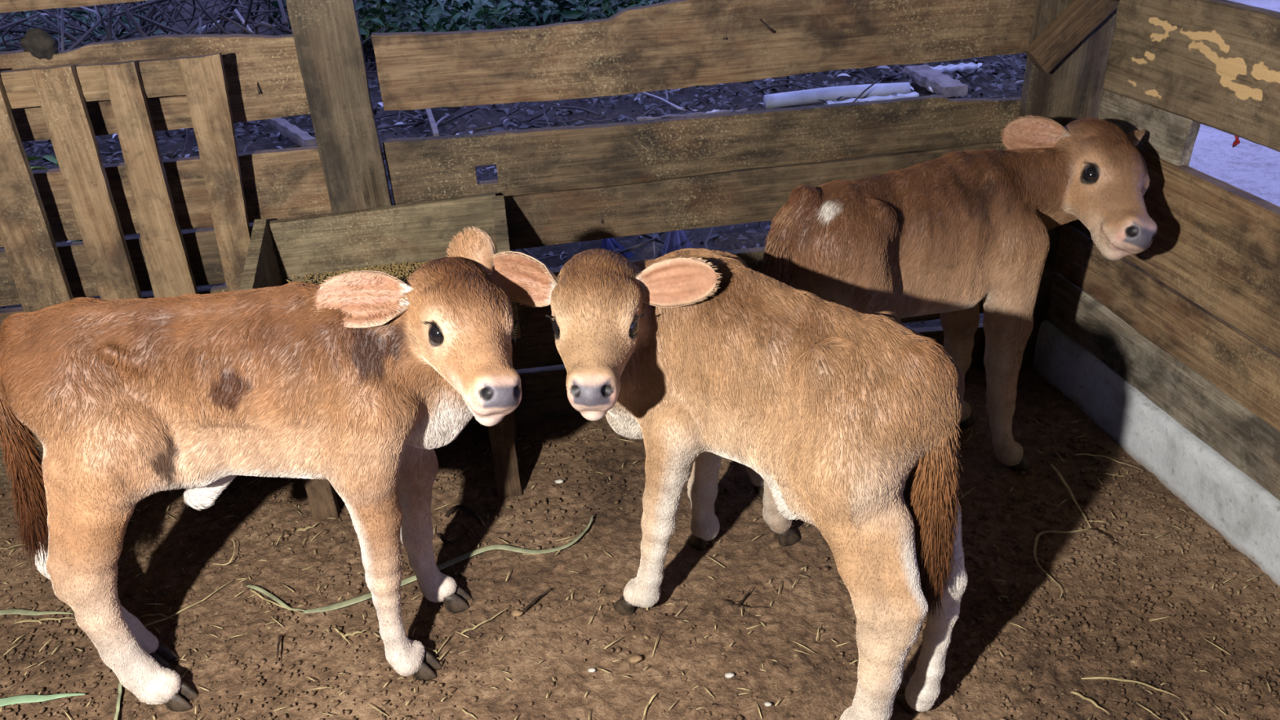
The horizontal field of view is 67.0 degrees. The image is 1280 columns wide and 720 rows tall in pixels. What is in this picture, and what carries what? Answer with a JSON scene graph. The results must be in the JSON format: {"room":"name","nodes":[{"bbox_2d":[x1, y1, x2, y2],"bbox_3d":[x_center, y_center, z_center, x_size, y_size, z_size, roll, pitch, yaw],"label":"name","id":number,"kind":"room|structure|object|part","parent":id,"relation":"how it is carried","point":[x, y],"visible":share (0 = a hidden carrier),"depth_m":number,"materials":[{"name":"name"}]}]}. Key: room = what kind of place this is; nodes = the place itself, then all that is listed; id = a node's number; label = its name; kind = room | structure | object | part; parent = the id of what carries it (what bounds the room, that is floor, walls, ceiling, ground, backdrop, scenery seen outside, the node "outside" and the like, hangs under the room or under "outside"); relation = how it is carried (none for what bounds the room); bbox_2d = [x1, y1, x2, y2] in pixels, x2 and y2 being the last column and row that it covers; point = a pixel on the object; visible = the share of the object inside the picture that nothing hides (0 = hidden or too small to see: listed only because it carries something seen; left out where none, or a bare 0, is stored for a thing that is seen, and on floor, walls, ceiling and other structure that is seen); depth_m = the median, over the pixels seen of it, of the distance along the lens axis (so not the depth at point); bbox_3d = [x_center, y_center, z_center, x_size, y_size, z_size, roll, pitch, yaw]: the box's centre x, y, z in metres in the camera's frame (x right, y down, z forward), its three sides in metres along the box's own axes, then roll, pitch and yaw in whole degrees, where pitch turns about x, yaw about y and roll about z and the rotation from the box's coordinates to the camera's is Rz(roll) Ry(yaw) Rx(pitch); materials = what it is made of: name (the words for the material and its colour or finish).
{"room":"calf pen","nodes":[
{"label":"calf pen","id":0,"kind":"room"},
{"bbox_2d":[0,0,1026,328],"bbox_3d":[-1.612,-2.101,6.470,15.000,0.117,10.600,-3,30,0],"label":"ground","id":1,"kind":"structure","parent":0,"point":[481,117],"depth_m":4.83,"materials":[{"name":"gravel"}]},
{"bbox_2d":[26,155,82,241],"bbox_3d":[-2.280,-0.571,3.637,0.876,0.191,0.856,-3,30,0],"label":"weeds","id":2,"kind":"object","parent":1,"relation":"on","point":[50,157],"visible":0.02,"depth_m":3.92,"materials":[{"name":"green plant"}]},
{"bbox_2d":[0,7,168,51],"bbox_3d":[-3.861,-2.006,6.113,1.203,0.378,1.674,-3,30,0],"label":"weeds","id":3,"kind":"object","parent":1,"relation":"on","point":[84,19],"visible":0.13,"depth_m":6.34,"materials":[{"name":"green plant"}]},
{"bbox_2d":[0,0,399,143],"bbox_3d":[-3.042,-2.149,5.626,3.290,1.042,3.690,-4,30,-2],"label":"brushwood","id":4,"kind":"object","parent":1,"relation":"on","point":[233,10],"visible":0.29,"depth_m":5.46,"materials":[{"name":"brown plant"}]},
{"bbox_2d":[195,16,232,32],"bbox_3d":[-2.843,-2.256,6.499,0.042,0.038,0.446,3,30,10],"label":"branch","id":5,"kind":"object","parent":4,"relation":"on","point":[218,21],"visible":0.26,"depth_m":6.37,"materials":[{"name":"wood"}]},
{"bbox_2d":[265,117,316,146],"bbox_3d":[-1.644,-1.076,4.550,0.052,0.058,0.603,-22,35,-30],"label":"pole","id":6,"kind":"object","parent":1,"relation":"on","point":[297,135],"visible":0.88,"depth_m":4.49,"materials":[{"name":"grey wood"}]},
{"bbox_2d":[355,0,402,45],"bbox_3d":[-1.843,-2.203,6.285,0.614,0.365,0.865,-3,30,0],"label":"weeds","id":7,"kind":"object","parent":1,"relation":"on","point":[364,24],"visible":0.2,"depth_m":6.07,"materials":[{"name":"green plant"}]},
{"bbox_2d":[266,0,671,46],"bbox_3d":[-0.094,-2.896,6.980,4.428,0.752,3.137,-3,30,0],"label":"weeds","id":8,"kind":"object","parent":1,"relation":"on","point":[445,15],"visible":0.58,"depth_m":5.92,"materials":[{"name":"green plant"}]},
{"bbox_2d":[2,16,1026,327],"bbox_3d":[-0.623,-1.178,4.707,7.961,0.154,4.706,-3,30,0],"label":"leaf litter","id":9,"kind":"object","parent":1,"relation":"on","point":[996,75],"visible":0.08,"depth_m":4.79,"materials":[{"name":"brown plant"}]},
{"bbox_2d":[400,17,439,136],"bbox_3d":[-1.311,-1.712,5.610,0.026,0.038,3.035,-10,30,-12],"label":"fallen branch","id":10,"kind":"object","parent":9,"relation":"on","point":[432,122],"visible":0.19,"depth_m":4.47,"materials":[{"name":"grey wood"}]},
{"bbox_3d":[1.616,-1.513,5.015,0.255,0.028,0.078,-8,30,-9],"label":"plastic strip","id":11,"kind":"part","parent":9,"relation":"part of","materials":[{"name":"white plastic"}]},
{"bbox_2d":[600,237,635,257],"bbox_3d":[-0.077,-0.380,3.200,0.123,0.090,0.075,-3,30,0],"label":"plastic","id":12,"kind":"object","parent":1,"relation":"on","point":[609,244],"visible":0.52,"depth_m":3.20,"materials":[{"name":"blue plastic"}]},
{"bbox_2d":[662,229,693,256],"bbox_3d":[0.124,-0.405,3.175,0.123,0.140,0.075,-3,30,0],"label":"plastic","id":13,"kind":"object","parent":1,"relation":"on","point":[674,240],"visible":0.44,"depth_m":3.17,"materials":[{"name":"blue plastic"}]},
{"bbox_2d":[636,108,746,121],"bbox_3d":[0.244,-1.146,4.539,0.525,0.028,0.021,-6,30,-6],"label":"stick","id":14,"kind":"object","parent":1,"relation":"on","point":[697,113],"visible":0.48,"depth_m":4.53,"materials":[{"name":"grey wood"}]},
{"bbox_2d":[763,82,911,109],"bbox_3d":[0.958,-1.288,4.693,0.721,0.078,0.068,-7,30,-7],"label":"pipe","id":15,"kind":"object","parent":1,"relation":"on","point":[827,94],"visible":0.88,"depth_m":4.66,"materials":[{"name":"white plastic"}]},
{"bbox_2d":[824,91,919,104],"bbox_3d":[1.112,-1.244,4.632,0.463,0.028,0.052,-9,30,-10],"label":"strip","id":16,"kind":"object","parent":1,"relation":"on","point":[914,94],"visible":0.56,"depth_m":4.63,"materials":[{"name":"plastic"}]},
{"bbox_2d":[902,64,968,97],"bbox_3d":[1.466,-1.389,4.813,0.136,0.058,0.455,-8,30,-8],"label":"timber offcut","id":17,"kind":"object","parent":1,"relation":"on","point":[924,76],"visible":0.98,"depth_m":4.75,"materials":[{"name":"grey wood"}]},
{"bbox_2d":[0,365,1279,719],"bbox_3d":[-0.281,0.365,2.014,4.000,0.022,2.050,-3,30,0],"label":"ground","id":18,"kind":"structure","parent":0,"point":[748,563],"depth_m":1.81,"materials":[{"name":"brown soil"}]},
{"bbox_2d":[0,543,24,549],"bbox_3d":[-1.320,0.393,2.037,0.104,0.003,0.006,-11,31,-13],"label":"straw","id":19,"kind":"object","parent":18,"relation":"on","point":[24,544],"visible":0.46,"depth_m":2.04,"materials":[{"name":"beige plant"}]},
{"bbox_2d":[0,608,73,615],"bbox_3d":[-1.190,0.487,1.860,0.206,0.005,0.027,-3,30,0],"label":"grass blade","id":20,"kind":"object","parent":18,"relation":"on","point":[20,611],"visible":1,"depth_m":1.86,"materials":[{"name":"green plant"}]},
{"bbox_2d":[13,617,71,623],"bbox_3d":[-1.135,0.495,1.842,0.115,0.004,0.006,-5,30,-3],"label":"straw","id":21,"kind":"object","parent":18,"relation":"on","point":[43,619],"visible":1,"depth_m":1.84,"materials":[{"name":"beige plant"}]},
{"bbox_2d":[0,693,85,706],"bbox_3d":[-1.067,0.587,1.674,0.207,0.006,0.024,-7,30,-7],"label":"grass blade","id":22,"kind":"object","parent":18,"relation":"on","point":[31,698],"visible":1,"depth_m":1.67,"materials":[{"name":"green plant"}]},
{"bbox_2d":[113,681,121,719],"bbox_3d":[-0.894,0.589,1.656,0.007,0.004,0.115,-13,31,-16],"label":"grass blade","id":23,"kind":"object","parent":18,"relation":"on","point":[118,699],"visible":0.85,"depth_m":1.66,"materials":[{"name":"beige plant"}]},
{"bbox_2d":[0,52,251,449],"bbox_3d":[-1.132,-0.130,1.981,0.762,0.927,0.054,-7,30,-7],"label":"rack","id":24,"kind":"object","parent":18,"relation":"on","point":[61,92],"visible":0.47,"depth_m":1.85,"materials":[{"name":"brown wood"}]},
{"bbox_2d":[141,613,173,618],"bbox_3d":[-0.914,0.486,1.836,0.070,0.003,0.010,2,30,9],"label":"straw","id":25,"kind":"object","parent":18,"relation":"on","point":[147,614],"visible":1,"depth_m":1.84,"materials":[{"name":"beige plant"}]},
{"bbox_2d":[143,579,234,626],"bbox_3d":[-0.868,0.472,1.857,0.189,0.004,0.017,-26,37,-35],"label":"straw","id":26,"kind":"object","parent":18,"relation":"on","point":[195,603],"visible":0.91,"depth_m":1.84,"materials":[{"name":"beige plant"}]},
{"bbox_2d":[212,537,235,564],"bbox_3d":[-0.840,0.395,1.979,0.041,0.015,0.069,7,31,16],"label":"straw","id":27,"kind":"object","parent":18,"relation":"on","point":[231,538],"visible":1,"depth_m":1.96,"materials":[{"name":"plant"}]},
{"bbox_2d":[0,226,521,711],"bbox_3d":[-0.611,0.214,1.543,0.903,0.761,0.379,-4,30,-3],"label":"calf","id":28,"kind":"object","parent":18,"relation":"on","point":[353,380],"visible":1,"depth_m":1.41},
{"bbox_2d":[248,589,302,613],"bbox_3d":[-0.702,0.465,1.855,0.149,0.003,0.008,14,34,27],"label":"straw","id":29,"kind":"object","parent":18,"relation":"on","point":[253,591],"visible":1,"depth_m":1.86,"materials":[{"name":"plant"}]},
{"bbox_2d":[245,584,307,611],"bbox_3d":[-0.703,0.460,1.863,0.166,0.004,0.015,15,34,28],"label":"grass blade","id":30,"kind":"object","parent":18,"relation":"on","point":[255,587],"visible":1,"depth_m":1.87,"materials":[{"name":"green plant"}]},
{"bbox_2d":[276,634,281,663],"bbox_3d":[-0.655,0.522,1.750,0.005,0.004,0.073,-8,30,-9],"label":"twig","id":31,"kind":"object","parent":18,"relation":"on","point":[280,635],"visible":1,"depth_m":1.75,"materials":[{"name":"brown wood"}]},
{"bbox_2d":[296,522,319,531],"bbox_3d":[-0.702,0.355,2.047,0.049,0.004,0.012,-14,32,-19],"label":"husk","id":32,"kind":"object","parent":18,"relation":"on","point":[313,526],"visible":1,"depth_m":2.04,"materials":[{"name":"plant"}]},
{"bbox_2d":[333,627,350,644],"bbox_3d":[-0.545,0.505,1.771,0.063,0.003,0.005,24,39,38],"label":"straw","id":33,"kind":"object","parent":18,"relation":"on","point":[335,628],"visible":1,"depth_m":1.77,"materials":[{"name":"beige plant"}]},
{"bbox_2d":[343,629,367,636],"bbox_3d":[-0.522,0.501,1.775,0.044,0.004,0.007,-12,31,-15],"label":"straw","id":34,"kind":"object","parent":18,"relation":"on","point":[355,632],"visible":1,"depth_m":1.77,"materials":[{"name":"beige plant"}]},
{"bbox_2d":[239,192,522,521],"bbox_3d":[-0.503,0.005,2.045,0.510,0.609,0.283,-7,30,-7],"label":"trough","id":35,"kind":"object","parent":18,"relation":"on","point":[421,232],"visible":0.25,"depth_m":2.02,"materials":[{"name":"brown wood"}]},
{"bbox_3d":[-0.750,-0.147,1.911,0.025,0.187,0.245,-7,30,-6],"label":"plate","id":36,"kind":"part","parent":35,"relation":"part of","materials":[{"name":"brown wood"}]},
{"bbox_3d":[-0.686,0.144,1.977,0.053,0.451,0.036,-7,30,-7],"label":"leg","id":37,"kind":"part","parent":35,"relation":"part of","materials":[{"name":"brown wood"}]},
{"bbox_3d":[-0.533,-0.248,2.046,0.472,0.168,0.026,-7,30,-6],"label":"panel","id":38,"kind":"part","parent":35,"relation":"part of","materials":[{"name":"brown wood"}]},
{"bbox_2d":[278,253,534,284],"bbox_3d":[-0.506,-0.183,2.019,0.573,0.015,0.094,-7,30,-7],"label":"grain","id":39,"kind":"object","parent":35,"relation":"on","point":[393,267],"visible":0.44,"depth_m":2.03,"materials":[{"name":"beige food"}]},
{"bbox_3d":[-0.274,-0.203,1.966,0.025,0.187,0.245,-7,30,-7],"label":"plate","id":40,"kind":"part","parent":35,"relation":"part of","materials":[{"name":"brown wood"}]},
{"bbox_3d":[-0.296,0.099,2.021,0.055,0.452,0.036,-7,30,-7],"label":"leg","id":41,"kind":"part","parent":35,"relation":"part of","materials":[{"name":"brown wood"}]},
{"bbox_3d":[-0.326,0.005,2.188,0.055,0.452,0.037,-7,30,-7],"label":"leg","id":42,"kind":"part","parent":35,"relation":"part of","materials":[{"name":"brown wood"}]},
{"bbox_2d":[435,533,459,544],"bbox_3d":[-0.401,0.369,1.994,0.062,0.004,0.020,13,34,26],"label":"strip","id":43,"kind":"object","parent":18,"relation":"on","point":[438,535],"visible":1,"depth_m":1.99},
{"bbox_2d":[302,514,593,613],"bbox_3d":[-0.358,0.412,1.915,0.600,0.005,0.077,-14,32,-19],"label":"grass blade","id":44,"kind":"object","parent":18,"relation":"on","point":[344,603],"visible":0.91,"depth_m":1.94,"materials":[{"name":"plant"}]},
{"bbox_2d":[444,504,481,526],"bbox_3d":[-0.366,0.329,2.061,0.095,0.004,0.047,11,32,22],"label":"strip","id":45,"kind":"object","parent":18,"relation":"on","point":[468,509],"visible":1,"depth_m":2.07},
{"bbox_2d":[459,607,509,634],"bbox_3d":[-0.285,0.482,1.786,0.105,0.004,0.007,-22,35,-29],"label":"straw","id":46,"kind":"object","parent":18,"relation":"on","point":[481,623],"visible":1,"depth_m":1.78,"materials":[{"name":"beige plant"}]},
{"bbox_2d":[511,608,523,616],"bbox_3d":[-0.229,0.472,1.803,0.023,0.011,0.015,-3,30,0],"label":"chip","id":47,"kind":"object","parent":18,"relation":"on","point":[515,612],"visible":1,"depth_m":1.80,"materials":[{"name":"wood"}]},
{"bbox_2d":[523,586,554,612],"bbox_3d":[-0.193,0.451,1.832,0.007,0.004,0.084,19,37,34],"label":"twig","id":48,"kind":"object","parent":18,"relation":"on","point":[544,593],"visible":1,"depth_m":1.82,"materials":[{"name":"brown wood"}]},
{"bbox_2d":[554,479,563,483],"bbox_3d":[-0.180,0.270,2.152,0.021,0.009,0.012,-3,30,0],"label":"chip","id":49,"kind":"object","parent":18,"relation":"on","point":[559,481],"visible":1,"depth_m":2.15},
{"bbox_2d":[0,0,1119,488],"bbox_3d":[-0.506,-0.363,2.022,3.364,1.333,0.111,-7,30,-7],"label":"wooden fence","id":50,"kind":"object","parent":18,"relation":"on","point":[567,184],"visible":0.39,"depth_m":2.03,"materials":[{"name":"brown wood"}]},
{"bbox_2d":[20,27,58,59],"bbox_3d":[-1.130,-0.593,1.821,0.063,0.064,0.051,-3,30,0],"label":"clod","id":51,"kind":"object","parent":50,"relation":"on","point":[41,44],"visible":0.99,"depth_m":1.80,"materials":[{"name":"brown soil"}]},
{"bbox_3d":[-0.582,-0.777,1.818,3.259,0.150,0.037,-7,30,-6],"label":"rail","id":52,"kind":"part","parent":50,"relation":"part of","materials":[{"name":"brown wood"}]},
{"bbox_3d":[-1.384,-0.487,1.836,1.618,0.176,0.037,-7,30,-7],"label":"rail","id":53,"kind":"part","parent":50,"relation":"part of","materials":[{"name":"brown wood"}]},
{"bbox_3d":[-0.588,-0.377,2.002,0.124,1.281,0.033,-7,30,-7],"label":"post","id":54,"kind":"part","parent":50,"relation":"part of","materials":[{"name":"brown wood"}]},
{"bbox_3d":[0.257,-0.675,2.022,1.586,0.183,0.036,-7,30,-7],"label":"rail","id":55,"kind":"part","parent":50,"relation":"part of","materials":[{"name":"brown wood"}]},
{"bbox_3d":[0.954,-0.549,2.182,0.203,1.301,0.036,-7,30,-7],"label":"post","id":56,"kind":"part","parent":50,"relation":"part of","materials":[{"name":"brown wood"}]},
{"bbox_2d":[587,667,595,672],"bbox_3d":[-0.084,0.537,1.676,0.014,0.006,0.008,-3,30,0],"label":"chip","id":57,"kind":"object","parent":18,"relation":"on","point":[591,669],"visible":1,"depth_m":1.67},
{"bbox_2d":[627,654,642,663],"bbox_3d":[-0.008,0.524,1.693,0.025,0.014,0.016,-3,30,0],"label":"chip","id":58,"kind":"object","parent":18,"relation":"on","point":[634,659],"visible":1,"depth_m":1.69,"materials":[{"name":"wood"}]},
{"bbox_2d":[0,393,1271,719],"bbox_3d":[-0.130,0.410,1.903,2.718,0.013,1.147,-3,30,0],"label":"chaff","id":59,"kind":"object","parent":18,"relation":"on","point":[778,701],"visible":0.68,"depth_m":1.78,"materials":[{"name":"plant"}]},
{"bbox_2d":[0,374,1279,719],"bbox_3d":[-0.171,0.415,1.910,2.845,0.012,1.280,-3,30,0],"label":"crumbs","id":60,"kind":"object","parent":18,"relation":"on","point":[1208,701],"visible":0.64,"depth_m":1.81,"materials":[{"name":"brown soil"}]},
{"bbox_2d":[642,693,657,719],"bbox_3d":[0.012,0.575,1.596,0.008,0.003,0.072,9,32,20],"label":"straw","id":61,"kind":"object","parent":18,"relation":"on","point":[654,695],"visible":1,"depth_m":1.60,"materials":[{"name":"beige plant"}]},
{"bbox_2d":[488,248,968,719],"bbox_3d":[0.142,0.210,1.502,0.477,0.740,0.689,-26,37,-34],"label":"calf","id":62,"kind":"object","parent":18,"relation":"on","point":[851,419],"visible":0.99,"depth_m":1.36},
{"bbox_2d":[724,672,734,678],"bbox_3d":[0.153,0.539,1.651,0.017,0.007,0.009,-3,30,0],"label":"chip","id":63,"kind":"object","parent":18,"relation":"on","point":[728,675],"visible":1,"depth_m":1.65,"materials":[{"name":"white stone"}]},
{"bbox_2d":[737,586,753,606],"bbox_3d":[0.198,0.442,1.811,0.004,0.003,0.062,18,36,32],"label":"twig","id":64,"kind":"object","parent":18,"relation":"on","point":[746,594],"visible":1,"depth_m":1.81,"materials":[{"name":"brown wood"}]},
{"bbox_2d":[722,600,773,608],"bbox_3d":[0.199,0.455,1.790,0.096,0.003,0.010,7,31,17],"label":"twig","id":65,"kind":"object","parent":18,"relation":"on","point":[727,601],"visible":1,"depth_m":1.79,"materials":[{"name":"brown wood"}]},
{"bbox_2d":[764,702,772,706],"bbox_3d":[0.211,0.568,1.595,0.013,0.007,0.008,-3,30,0],"label":"chip","id":66,"kind":"object","parent":18,"relation":"on","point":[766,704],"visible":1,"depth_m":1.59,"materials":[{"name":"white stone"}]},
{"bbox_2d":[745,114,1157,546],"bbox_3d":[0.625,-0.076,1.962,0.936,0.736,0.376,-9,30,-11],"label":"calf","id":67,"kind":"object","parent":18,"relation":"on","point":[948,233],"visible":0.77,"depth_m":1.80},
{"bbox_2d":[1033,528,1090,599],"bbox_3d":[0.801,0.376,1.872,0.085,0.004,0.237,17,35,31],"label":"straw","id":68,"kind":"object","parent":18,"relation":"on","point":[1081,530],"visible":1,"depth_m":1.90,"materials":[{"name":"beige plant"}]},
{"bbox_2d":[1049,463,1090,527],"bbox_3d":[0.905,0.281,2.028,0.010,0.004,0.219,-2,30,1],"label":"straw","id":69,"kind":"object","parent":18,"relation":"on","point":[1055,468],"visible":1,"depth_m":2.04,"materials":[{"name":"beige plant"}]},
{"bbox_2d":[1070,691,1108,713],"bbox_3d":[0.731,0.554,1.567,0.008,0.004,0.065,-26,37,-35],"label":"straw","id":70,"kind":"object","parent":18,"relation":"on","point":[1073,692],"visible":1,"depth_m":1.57,"materials":[{"name":"beige plant"}]},
{"bbox_2d":[1090,528,1122,549],"bbox_3d":[0.923,0.351,1.905,0.012,0.004,0.076,-17,33,-23],"label":"twig","id":71,"kind":"object","parent":18,"relation":"on","point":[1095,529],"visible":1,"depth_m":1.91,"materials":[{"name":"brown wood"}]},
{"bbox_2d":[1075,453,1142,470],"bbox_3d":[1.031,0.220,2.124,0.140,0.004,0.020,14,34,27],"label":"straw","id":72,"kind":"object","parent":18,"relation":"on","point":[1081,453],"visible":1,"depth_m":2.14,"materials":[{"name":"beige plant"}]},
{"bbox_2d":[1081,676,1181,699],"bbox_3d":[0.808,0.535,1.594,0.150,0.004,0.020,8,31,18],"label":"straw","id":73,"kind":"object","parent":18,"relation":"on","point":[1089,677],"visible":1,"depth_m":1.60,"materials":[{"name":"beige plant"}]},
{"bbox_2d":[1032,319,1279,586],"bbox_3d":[1.232,0.404,1.703,0.080,0.178,1.920,-8,30,-9],"label":"concrete curb","id":74,"kind":"object","parent":18,"relation":"on","point":[1246,515],"visible":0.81,"depth_m":2.04,"materials":[{"name":"concrete"}]},
{"bbox_2d":[1046,0,1279,500],"bbox_3d":[1.222,-0.115,1.399,0.128,1.301,1.905,-8,30,-9],"label":"wall","id":75,"kind":"structure","parent":74,"relation":"on","point":[1190,320],"depth_m":1.89,"materials":[{"name":"brown wood"}]},
{"bbox_2d":[1232,135,1239,147],"bbox_3d":[1.107,-0.411,1.792,0.014,0.037,0.016,15,35,29],"label":"scrap","id":76,"kind":"object","parent":75,"relation":"hanging from","point":[1237,141],"visible":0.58,"depth_m":1.79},
{"bbox_2d":[1188,0,1279,206],"bbox_3d":[6.345,-2.178,5.857,11.100,0.047,16.000,-3,30,0],"label":"ground","id":77,"kind":"structure","parent":0,"point":[1253,168],"depth_m":3.79,"materials":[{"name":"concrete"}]}
]}

